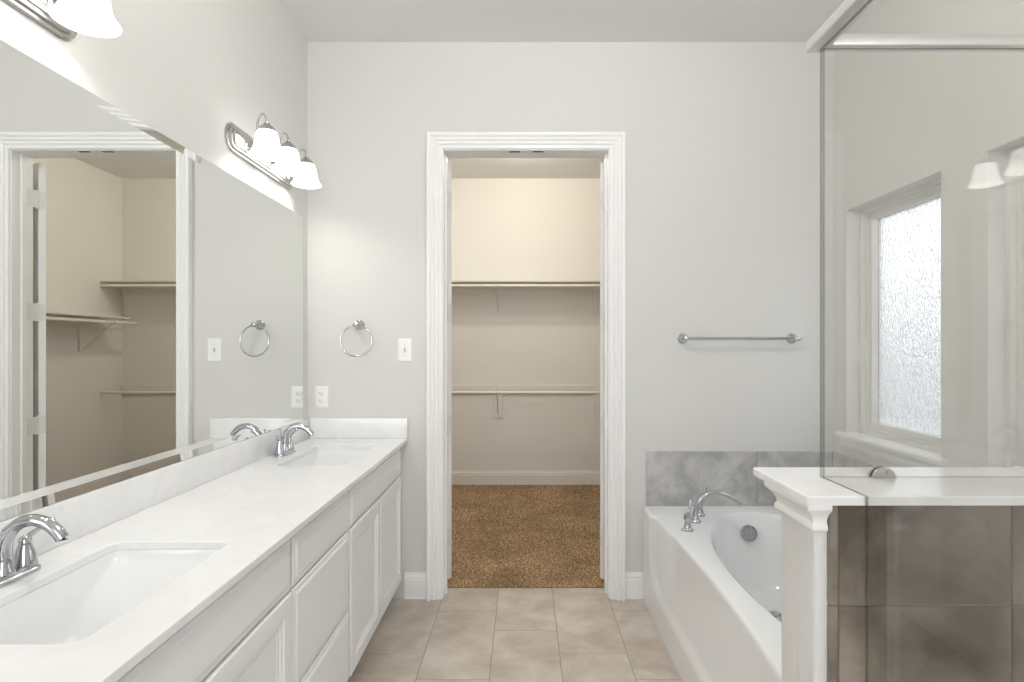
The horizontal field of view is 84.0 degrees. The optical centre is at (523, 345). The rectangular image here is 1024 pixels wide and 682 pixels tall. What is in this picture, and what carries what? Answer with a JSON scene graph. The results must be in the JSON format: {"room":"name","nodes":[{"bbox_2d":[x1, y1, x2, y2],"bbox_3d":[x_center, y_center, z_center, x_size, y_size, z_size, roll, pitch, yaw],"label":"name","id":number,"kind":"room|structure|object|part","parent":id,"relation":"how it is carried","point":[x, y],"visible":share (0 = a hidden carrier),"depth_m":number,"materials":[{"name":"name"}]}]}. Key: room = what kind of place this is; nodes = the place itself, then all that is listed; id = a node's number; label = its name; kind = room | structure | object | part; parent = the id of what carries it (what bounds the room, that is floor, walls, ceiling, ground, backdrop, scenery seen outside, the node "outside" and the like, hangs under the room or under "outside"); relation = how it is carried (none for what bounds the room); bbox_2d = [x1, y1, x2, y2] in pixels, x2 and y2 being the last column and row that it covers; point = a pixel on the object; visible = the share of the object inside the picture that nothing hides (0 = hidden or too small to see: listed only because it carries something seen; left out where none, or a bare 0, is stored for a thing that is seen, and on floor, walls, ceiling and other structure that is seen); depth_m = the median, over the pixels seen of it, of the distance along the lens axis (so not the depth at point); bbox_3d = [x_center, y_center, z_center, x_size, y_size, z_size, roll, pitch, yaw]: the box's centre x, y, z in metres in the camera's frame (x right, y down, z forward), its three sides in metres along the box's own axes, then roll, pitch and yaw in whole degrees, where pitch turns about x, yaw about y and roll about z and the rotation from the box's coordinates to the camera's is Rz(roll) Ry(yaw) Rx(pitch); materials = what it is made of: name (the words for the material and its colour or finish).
{"room":"bathroom","nodes":[
{"label":"bathroom","id":0,"kind":"room"},
{"bbox_2d":[0,0,306,418],"bbox_3d":[-1.250,-0.133,0.621,0.120,3.075,5.141,0,0,0],"label":"wall","id":1,"kind":"structure","parent":0,"point":[186,70],"depth_m":2.12,"materials":[{"name":"white paint"}]},
{"bbox_2d":[2,0,121,39],"bbox_3d":[-1.095,-0.881,1.180,0.188,0.186,0.660,0,0,0],"label":"vanity light","id":2,"kind":"object","parent":1,"relation":"attached to","point":[64,19],"visible":1,"depth_m":1.40,"materials":[{"name":"white glass"}]},
{"bbox_3d":[-1.175,-0.847,1.180,0.030,0.118,0.660,0,0,0],"label":"plate","id":3,"kind":"part","parent":2,"relation":"part of","materials":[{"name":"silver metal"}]},
{"bbox_3d":[-1.115,-0.897,1.395,0.093,0.153,0.036,0,0,0],"label":"arm","id":4,"kind":"part","parent":2,"relation":"part of","materials":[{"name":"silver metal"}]},
{"bbox_3d":[-1.073,-0.847,1.395,0.143,0.105,0.143,0,0,0],"label":"lamp shade","id":5,"kind":"part","parent":2,"relation":"part of","materials":[{"name":"white glass"}]},
{"bbox_3d":[-1.073,-0.854,1.395,0.056,0.078,0.055,0,0,0],"label":"bulb","id":6,"kind":"part","parent":2,"relation":"part of","materials":[{"name":"white glass"}]},
{"bbox_2d":[0,39,302,520],"bbox_3d":[-1.182,-0.147,1.861,0.015,1.082,2.322,0,0,0],"label":"wall mirror","id":7,"kind":"object","parent":1,"relation":"attached to","point":[151,295],"visible":1,"depth_m":1.66,"materials":[{"name":"white mirror"}]},
{"bbox_2d":[0,418,309,557],"bbox_3d":[-1.179,0.450,1.895,0.019,0.110,2.460,0,0,0],"label":"backsplash","id":8,"kind":"structure","parent":1,"relation":"attached to","point":[83,514],"depth_m":1.75,"materials":[{"name":"white stone"}]},
{"bbox_2d":[225,113,321,189],"bbox_3d":[-1.095,-0.881,2.590,0.188,0.186,0.660,0,0,0],"label":"vanity light","id":9,"kind":"object","parent":1,"relation":"attached to","point":[282,164],"visible":1,"depth_m":2.49,"materials":[{"name":"white glass"}]},
{"bbox_3d":[-1.115,-0.897,2.375,0.093,0.153,0.036,0,0,0],"label":"arm","id":10,"kind":"part","parent":9,"relation":"part of","materials":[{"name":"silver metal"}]},
{"bbox_3d":[-1.175,-0.847,2.590,0.030,0.118,0.660,0,0,0],"label":"plate","id":11,"kind":"part","parent":9,"relation":"part of","materials":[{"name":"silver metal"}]},
{"bbox_3d":[-1.073,-0.847,2.375,0.143,0.105,0.143,0,0,0],"label":"lamp shade","id":12,"kind":"part","parent":9,"relation":"part of","materials":[{"name":"white glass"}]},
{"bbox_3d":[-1.115,-0.897,2.590,0.093,0.153,0.036,0,0,0],"label":"arm","id":13,"kind":"part","parent":9,"relation":"part of","materials":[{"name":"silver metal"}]},
{"bbox_3d":[-1.073,-0.847,2.590,0.143,0.105,0.143,0,0,0],"label":"lamp shade","id":14,"kind":"part","parent":9,"relation":"part of","materials":[{"name":"white glass"}]},
{"bbox_3d":[-1.115,-0.897,2.805,0.093,0.153,0.036,0,0,0],"label":"arm","id":15,"kind":"part","parent":9,"relation":"part of","materials":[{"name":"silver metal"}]},
{"bbox_3d":[-1.073,-0.847,2.805,0.143,0.105,0.143,0,0,0],"label":"lamp shade","id":16,"kind":"part","parent":9,"relation":"part of","materials":[{"name":"white glass"}]},
{"bbox_2d":[347,485,681,681],"bbox_3d":[0.075,1.408,1.960,3.650,0.054,7.620,0,0,0],"label":"floor","id":17,"kind":"structure","parent":0,"point":[468,634],"depth_m":2.77,"materials":[{"name":"tile"}]},
{"bbox_2d":[117,540,291,681],"bbox_3d":[-0.925,0.955,1.166,0.528,0.860,0.931,0,0,0],"label":"vanity cabinet","id":18,"kind":"object","parent":17,"relation":"on","point":[244,635],"visible":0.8,"depth_m":1.33,"materials":[{"name":"white paint"}]},
{"bbox_3d":[-0.676,0.985,1.396,0.030,0.564,0.456,0,0,0],"label":"cabinet door","id":19,"kind":"part","parent":18,"relation":"part of","materials":[{"name":"white paint"}]},
{"bbox_2d":[288,492,347,681],"bbox_3d":[-0.925,0.955,1.901,0.528,0.860,0.537,0,0,0],"label":"drawers","id":20,"kind":"object","parent":17,"relation":"on","point":[319,550],"visible":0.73,"depth_m":1.86,"materials":[{"name":"white paint"}]},
{"bbox_3d":[-0.676,0.624,1.901,0.030,0.142,0.522,0,0,0],"label":"drawer","id":21,"kind":"part","parent":20,"relation":"part of","materials":[{"name":"white paint"}]},
{"bbox_3d":[-0.676,1.137,1.901,0.030,0.260,0.522,0,0,0],"label":"drawer","id":22,"kind":"part","parent":20,"relation":"part of","materials":[{"name":"white paint"}]},
{"bbox_2d":[346,449,400,676],"bbox_3d":[-0.925,0.955,2.647,0.528,0.860,0.953,0,0,0],"label":"vanity cabinet","id":23,"kind":"object","parent":17,"relation":"on","point":[374,503],"visible":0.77,"depth_m":2.50,"materials":[{"name":"white paint"}]},
{"bbox_2d":[0,418,407,681],"bbox_3d":[-0.913,0.460,1.895,0.552,0.130,2.460,0,0,0],"label":"countertop","id":24,"kind":"structure","parent":23,"relation":"on","point":[240,500],"depth_m":1.56,"materials":[{"name":"white stone"}]},
{"bbox_2d":[0,514,68,587],"bbox_3d":[-1.102,0.432,1.227,0.180,0.143,0.180,0,0,-42],"label":"bathroom faucet","id":25,"kind":"object","parent":24,"relation":"on","point":[25,562],"visible":1,"depth_m":1.22,"materials":[{"name":"silver metal"}]},
{"bbox_3d":[-1.118,0.496,1.222,0.056,0.016,0.160,0,0,0],"label":"plate","id":26,"kind":"part","parent":25,"relation":"part of","materials":[{"name":"silver metal"}]},
{"bbox_3d":[-1.118,0.457,1.275,0.046,0.067,0.046,0,0,0],"label":"handle","id":27,"kind":"part","parent":25,"relation":"part of","materials":[{"name":"silver metal"}]},
{"bbox_3d":[-1.113,0.420,1.307,0.014,0.038,0.070,0,0,10],"label":"lever","id":28,"kind":"part","parent":25,"relation":"part of","materials":[{"name":"silver metal"}]},
{"bbox_2d":[0,549,218,643],"bbox_3d":[-0.905,0.588,1.217,0.334,0.125,0.544,0,0,0],"label":"sink","id":29,"kind":"object","parent":24,"relation":"in","point":[74,606],"visible":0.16,"depth_m":1.33,"materials":[{"name":"white ceramic"}]},
{"bbox_2d":[273,423,313,456],"bbox_3d":[-1.102,0.432,2.663,0.180,0.143,0.180,0,0,-42],"label":"bathroom faucet","id":30,"kind":"object","parent":24,"relation":"on","point":[285,445],"visible":1,"depth_m":2.65,"materials":[{"name":"silver metal"}]},
{"bbox_3d":[-1.118,0.457,2.605,0.046,0.067,0.046,0,0,0],"label":"handle","id":31,"kind":"part","parent":30,"relation":"part of","materials":[{"name":"silver metal"}]},
{"bbox_3d":[-1.118,0.496,2.658,0.056,0.016,0.160,0,0,0],"label":"plate","id":32,"kind":"part","parent":30,"relation":"part of","materials":[{"name":"silver metal"}]},
{"bbox_3d":[-1.118,0.457,2.711,0.046,0.067,0.046,0,0,0],"label":"handle","id":33,"kind":"part","parent":30,"relation":"part of","materials":[{"name":"silver metal"}]},
{"bbox_3d":[-1.060,0.425,2.658,0.159,0.130,0.044,0,0,0],"label":"spout","id":34,"kind":"part","parent":30,"relation":"part of","materials":[{"name":"silver metal"}]},
{"bbox_2d":[284,449,368,465],"bbox_3d":[-0.905,0.588,2.658,0.334,0.125,0.544,0,0,0],"label":"sink","id":35,"kind":"object","parent":24,"relation":"in","point":[319,457],"visible":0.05,"depth_m":2.86,"materials":[{"name":"white ceramic"}]},
{"bbox_3d":[-0.676,0.985,2.402,0.030,0.564,0.448,0,0,0],"label":"cabinet door","id":36,"kind":"part","parent":23,"relation":"part of","materials":[{"name":"white paint"}]},
{"bbox_3d":[-0.676,0.624,2.627,0.030,0.142,0.899,0,0,0],"label":"false drawer","id":37,"kind":"part","parent":23,"relation":"part of","materials":[{"name":"white paint"}]},
{"bbox_3d":[-0.676,0.985,2.853,0.030,0.564,0.448,0,0,0],"label":"cabinet door","id":38,"kind":"part","parent":23,"relation":"part of","materials":[{"name":"white paint"}]},
{"bbox_2d":[447,484,603,586],"bbox_3d":[0.018,1.376,4.467,1.870,0.012,2.424,0,0,0],"label":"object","id":39,"kind":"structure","parent":17,"relation":"on","point":[524,582],"depth_m":3.95,"materials":[{"name":"brown carpet"}]},
{"bbox_2d":[643,506,781,681],"bbox_3d":[1.171,1.131,2.148,1.037,0.508,1.952,0,0,0],"label":"bathtub","id":40,"kind":"object","parent":17,"relation":"on","point":[712,593],"visible":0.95,"depth_m":2.51,"materials":[{"name":"white ceramic"}]},
{"bbox_2d":[682,487,742,531],"bbox_3d":[0.883,0.798,2.845,0.364,0.158,0.212,0,0,-26],"label":"tub faucet","id":41,"kind":"object","parent":40,"relation":"on","point":[698,512],"visible":1,"depth_m":2.82,"materials":[{"name":"silver metal"}]},
{"bbox_3d":[0.778,0.836,2.706,0.054,0.082,0.054,0,0,0],"label":"handle","id":42,"kind":"part","parent":41,"relation":"part of","materials":[{"name":"silver metal"}]},
{"bbox_3d":[0.792,0.774,2.724,0.017,0.079,0.054,0,0,39],"label":"lever","id":43,"kind":"part","parent":41,"relation":"part of","materials":[{"name":"silver metal"}]},
{"bbox_3d":[0.911,0.836,2.946,0.054,0.082,0.054,0,0,0],"label":"handle","id":44,"kind":"part","parent":41,"relation":"part of","materials":[{"name":"silver metal"}]},
{"bbox_3d":[0.958,0.798,2.834,0.263,0.158,0.056,0,0,0],"label":"spout","id":45,"kind":"part","parent":41,"relation":"part of","materials":[{"name":"silver metal"}]},
{"bbox_3d":[0.604,1.323,0.208,0.130,0.124,1.617,0,0,0],"label":"trim","id":46,"kind":"structure","parent":17,"relation":"on","visible":0},
{"bbox_2d":[806,0,1023,477],"bbox_3d":[1.137,0.318,0.284,1.121,1.884,1.768,0,0,0],"label":"shower frame","id":47,"kind":"object","parent":46,"relation":"on","point":[829,37],"visible":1,"depth_m":1.13,"materials":[{"name":"silver metal"}]},
{"bbox_2d":[452,178,599,470],"bbox_3d":[0.000,-0.142,5.720,3.500,3.055,0.100,0,0,0],"label":"wall","id":48,"kind":"structure","parent":0,"point":[503,228],"depth_m":5.67,"materials":[{"name":"white paint"}]},
{"bbox_2d":[494,388,502,417],"bbox_3d":[-0.258,0.560,5.510,0.088,0.309,0.319,0,0,0],"label":"rod bracket","id":49,"kind":"object","parent":48,"relation":"attached to","point":[498,398],"visible":1,"depth_m":5.65,"materials":[{"name":"white paint"}]},
{"bbox_3d":[-0.258,0.546,5.502,0.018,0.281,0.302,0,0,0],"label":"metal arm","id":50,"kind":"part","parent":49,"relation":"part of","materials":[{"name":"white metal"}]},
{"bbox_2d":[452,391,599,393],"bbox_3d":[0.000,0.440,5.375,3.296,0.028,0.028,0,0,0],"label":"closet rod","id":51,"kind":"object","parent":49,"relation":"attached to","point":[453,392],"visible":0.32,"depth_m":5.36,"materials":[{"name":"white paint"}]},
{"bbox_2d":[494,283,502,314],"bbox_3d":[-0.258,-0.450,5.510,0.088,0.290,0.319,0,0,0],"label":"rod bracket","id":52,"kind":"object","parent":48,"relation":"attached to","point":[498,298],"visible":0.98,"depth_m":5.65,"materials":[{"name":"white paint"}]},
{"bbox_3d":[-0.258,-0.463,5.502,0.012,0.265,0.302,0,0,0],"label":"metal arm","id":53,"kind":"part","parent":52,"relation":"part of","materials":[{"name":"white metal"}]},
{"bbox_2d":[452,284,599,286],"bbox_3d":[0.000,-0.570,5.375,3.296,0.028,0.028,0,0,0],"label":"closet rod","id":54,"kind":"object","parent":52,"relation":"on","point":[453,285],"visible":0.32,"depth_m":5.37,"materials":[{"name":"white paint"}]},
{"bbox_2d":[452,471,599,484],"bbox_3d":[0.000,1.315,5.663,3.300,0.140,0.014,0,0,0],"label":"baseboard","id":55,"kind":"structure","parent":48,"relation":"attached to","point":[458,477],"depth_m":5.66,"materials":[{"name":"white paint"}]},
{"bbox_2d":[452,287,599,293],"bbox_3d":[0.000,-0.562,5.661,3.296,0.090,0.018,0,0,0],"label":"cleat","id":56,"kind":"object","parent":48,"relation":"attached to","point":[455,290],"visible":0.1,"depth_m":5.65,"materials":[{"name":"white paint"}]},
{"bbox_2d":[452,385,599,390],"bbox_3d":[0.000,0.435,5.661,3.296,0.090,0.018,0,0,0],"label":"cleat","id":57,"kind":"object","parent":48,"relation":"attached to","point":[454,387],"visible":0.16,"depth_m":5.65,"materials":[{"name":"white paint"}]},
{"bbox_2d":[452,280,599,283],"bbox_3d":[0.000,-0.616,5.519,3.296,0.018,0.299,0,0,0],"label":"closet shelf","id":58,"kind":"object","parent":48,"relation":"attached to","point":[453,281],"visible":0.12,"depth_m":5.37,"materials":[{"name":"white paint"}]},
{"bbox_2d":[594,388,599,417],"bbox_3d":[0.745,0.560,5.510,0.088,0.309,0.319,0,0,0],"label":"rod bracket","id":59,"kind":"object","parent":48,"relation":"attached to","point":[596,396],"visible":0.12,"depth_m":5.65,"materials":[{"name":"white paint"}]},
{"bbox_3d":[0.745,0.546,5.502,0.018,0.281,0.302,0,0,0],"label":"metal arm","id":60,"kind":"part","parent":59,"relation":"part of","materials":[{"name":"white"}]},
{"bbox_2d":[594,294,599,314],"bbox_3d":[0.745,-0.450,5.510,0.088,0.290,0.319,0,0,0],"label":"rod bracket","id":61,"kind":"object","parent":48,"relation":"attached to","point":[596,296],"visible":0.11,"depth_m":5.65,"materials":[{"name":"white paint"}]},
{"bbox_3d":[0.745,-0.463,5.502,0.012,0.265,0.302,0,0,0],"label":"metal arm","id":62,"kind":"part","parent":61,"relation":"part of","materials":[{"name":"white"}]},
{"bbox_2d":[278,0,844,177],"bbox_3d":[0.295,-1.720,1.920,3.210,0.100,7.740,0,0,0],"label":"ceiling","id":63,"kind":"structure","parent":0,"point":[316,20],"depth_m":2.93,"materials":[{"name":"white paint"}]},
{"bbox_2d":[307,42,832,597],"bbox_3d":[0.000,-0.142,3.191,3.500,3.055,0.130,0,0,0],"label":"wall","id":64,"kind":"structure","parent":0,"point":[729,145],"depth_m":3.13,"materials":[{"name":"white paint"}]},
{"bbox_2d":[315,386,327,407],"bbox_3d":[-1.112,0.280,3.121,0.072,0.118,0.009,0,0,0],"label":"wall outlet","id":65,"kind":"object","parent":64,"relation":"attached to","point":[321,392],"visible":1,"depth_m":3.12,"materials":[{"name":"white plastic"}]},
{"bbox_2d":[339,320,372,356],"bbox_3d":[-0.903,-0.042,3.084,0.174,0.203,0.084,0,0,0],"label":"towel ring","id":66,"kind":"object","parent":64,"relation":"attached to","point":[359,324],"visible":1,"depth_m":3.06,"materials":[{"name":"silver metal"}]},
{"bbox_2d":[398,339,411,360],"bbox_3d":[-0.654,0.022,3.117,0.076,0.126,0.016,0,0,0],"label":"light switch","id":67,"kind":"object","parent":64,"relation":"attached to","point":[404,345],"visible":1,"depth_m":3.12,"materials":[{"name":"white plastic"}]},
{"bbox_2d":[404,572,425,598],"bbox_3d":[-0.593,1.313,3.119,0.124,0.143,0.014,0,0,0],"label":"baseboard","id":68,"kind":"structure","parent":64,"relation":"attached to","point":[414,582],"depth_m":3.11,"materials":[{"name":"white paint"}]},
{"bbox_2d":[447,162,451,578],"bbox_3d":[-0.598,0.143,3.405,0.476,2.424,0.095,0,0,38],"label":"door","id":69,"kind":"structure","parent":64,"relation":"in","point":[449,165],"depth_m":3.31,"materials":[{"name":"white paint"}]},
{"bbox_2d":[426,132,625,600],"bbox_3d":[0.011,0.145,3.191,0.945,2.480,0.134,0,0,0],"label":"door frame","id":70,"kind":"structure","parent":64,"relation":"attached to","point":[447,153],"depth_m":3.18,"materials":[{"name":"white paint"}]},
{"bbox_2d":[600,162,603,578],"bbox_3d":[0.619,0.143,3.405,0.476,2.424,0.095,0,0,-38],"label":"door","id":71,"kind":"structure","parent":64,"relation":"in","point":[602,163],"depth_m":3.31,"materials":[{"name":"white paint"}]},
{"bbox_2d":[626,572,642,598],"bbox_3d":[0.602,1.313,3.119,0.100,0.143,0.014,0,0,0],"label":"baseboard","id":72,"kind":"structure","parent":64,"relation":"attached to","point":[634,580],"depth_m":3.11,"materials":[{"name":"white paint"}]},
{"bbox_2d":[646,451,832,505],"bbox_3d":[1.185,0.729,3.121,1.028,0.302,0.010,0,0,0],"label":"tile backsplash","id":73,"kind":"structure","parent":64,"relation":"attached to","point":[673,478],"depth_m":3.12,"materials":[{"name":"grey tile"}]},
{"bbox_2d":[678,334,802,343],"bbox_3d":[1.172,-0.040,3.084,0.656,0.056,0.084,0,0,0],"label":"towel bar","id":74,"kind":"object","parent":64,"relation":"attached to","point":[682,338],"visible":1,"depth_m":3.05,"materials":[{"name":"silver metal"}]},
{"bbox_2d":[782,513,827,681],"bbox_3d":[1.113,0.833,1.099,1.174,1.104,0.138,0,0,0],"label":"wall","id":75,"kind":"structure","parent":0,"point":[804,551],"depth_m":1.07,"materials":[{"name":"white paint"}]},
{"bbox_2d":[764,481,831,531],"bbox_3d":[0.524,0.308,1.099,0.043,0.054,0.184,0,0,0],"label":"trim","id":76,"kind":"structure","parent":75,"relation":"attached to","point":[814,518],"depth_m":1.05,"materials":[{"name":"white paint"}]},
{"bbox_2d":[753,467,1023,505],"bbox_3d":[1.100,0.273,1.124,1.200,0.016,0.244,0,0,0],"label":"half wall cap","id":77,"kind":"object","parent":75,"relation":"on","point":[813,486],"visible":1,"depth_m":1.08,"materials":[{"name":"white stone"}]},
{"bbox_2d":[827,506,1023,681],"bbox_3d":[1.124,0.833,1.024,1.152,1.104,0.012,0,0,0],"label":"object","id":78,"kind":"structure","parent":75,"relation":"attached to","point":[915,593],"depth_m":1.02,"materials":[{"name":"beige tile"}]},
{"bbox_2d":[833,0,1023,466],"bbox_3d":[1.800,-0.142,0.670,0.200,3.055,5.041,0,0,0],"label":"wall","id":79,"kind":"structure","parent":0,"point":[903,121],"depth_m":2.27,"materials":[{"name":"white paint"}]},
{"bbox_2d":[833,451,875,466],"bbox_3d":[1.695,0.729,2.153,0.010,0.303,1.926,0,0,0],"label":"backsplash","id":80,"kind":"structure","parent":79,"relation":"attached to","point":[839,460],"depth_m":2.98,"materials":[{"name":"grey tile"}]},
{"bbox_2d":[835,177,948,466],"bbox_3d":[1.764,-0.090,2.660,0.201,1.250,0.770,0,0,0],"label":"window","id":81,"kind":"structure","parent":79,"relation":"in","point":[900,234],"depth_m":2.74,"materials":[{"name":"white glass"}]},
{"bbox_3d":[1.715,0.468,2.660,0.102,0.024,0.770,0,0,0],"label":"sill","id":82,"kind":"part","parent":81,"relation":"part of","materials":[{"name":"white paint"}]},
{"bbox_3d":[1.815,-0.130,2.660,0.100,1.171,0.680,0,0,0],"label":"frame","id":83,"kind":"part","parent":81,"relation":"part of","materials":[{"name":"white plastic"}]},
{"bbox_3d":[1.834,-0.130,2.660,0.006,1.055,0.564,0,0,0],"label":"pane","id":84,"kind":"part","parent":81,"relation":"part of","materials":[{"name":"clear glass"}]},
{"bbox_2d":[1006,144,1023,466],"bbox_3d":[1.764,-0.090,1.742,0.201,1.250,0.775,0,0,0],"label":"window","id":85,"kind":"structure","parent":79,"relation":"in","point":[1014,156],"depth_m":2.06,"materials":[{"name":"white plastic"}]}
]}

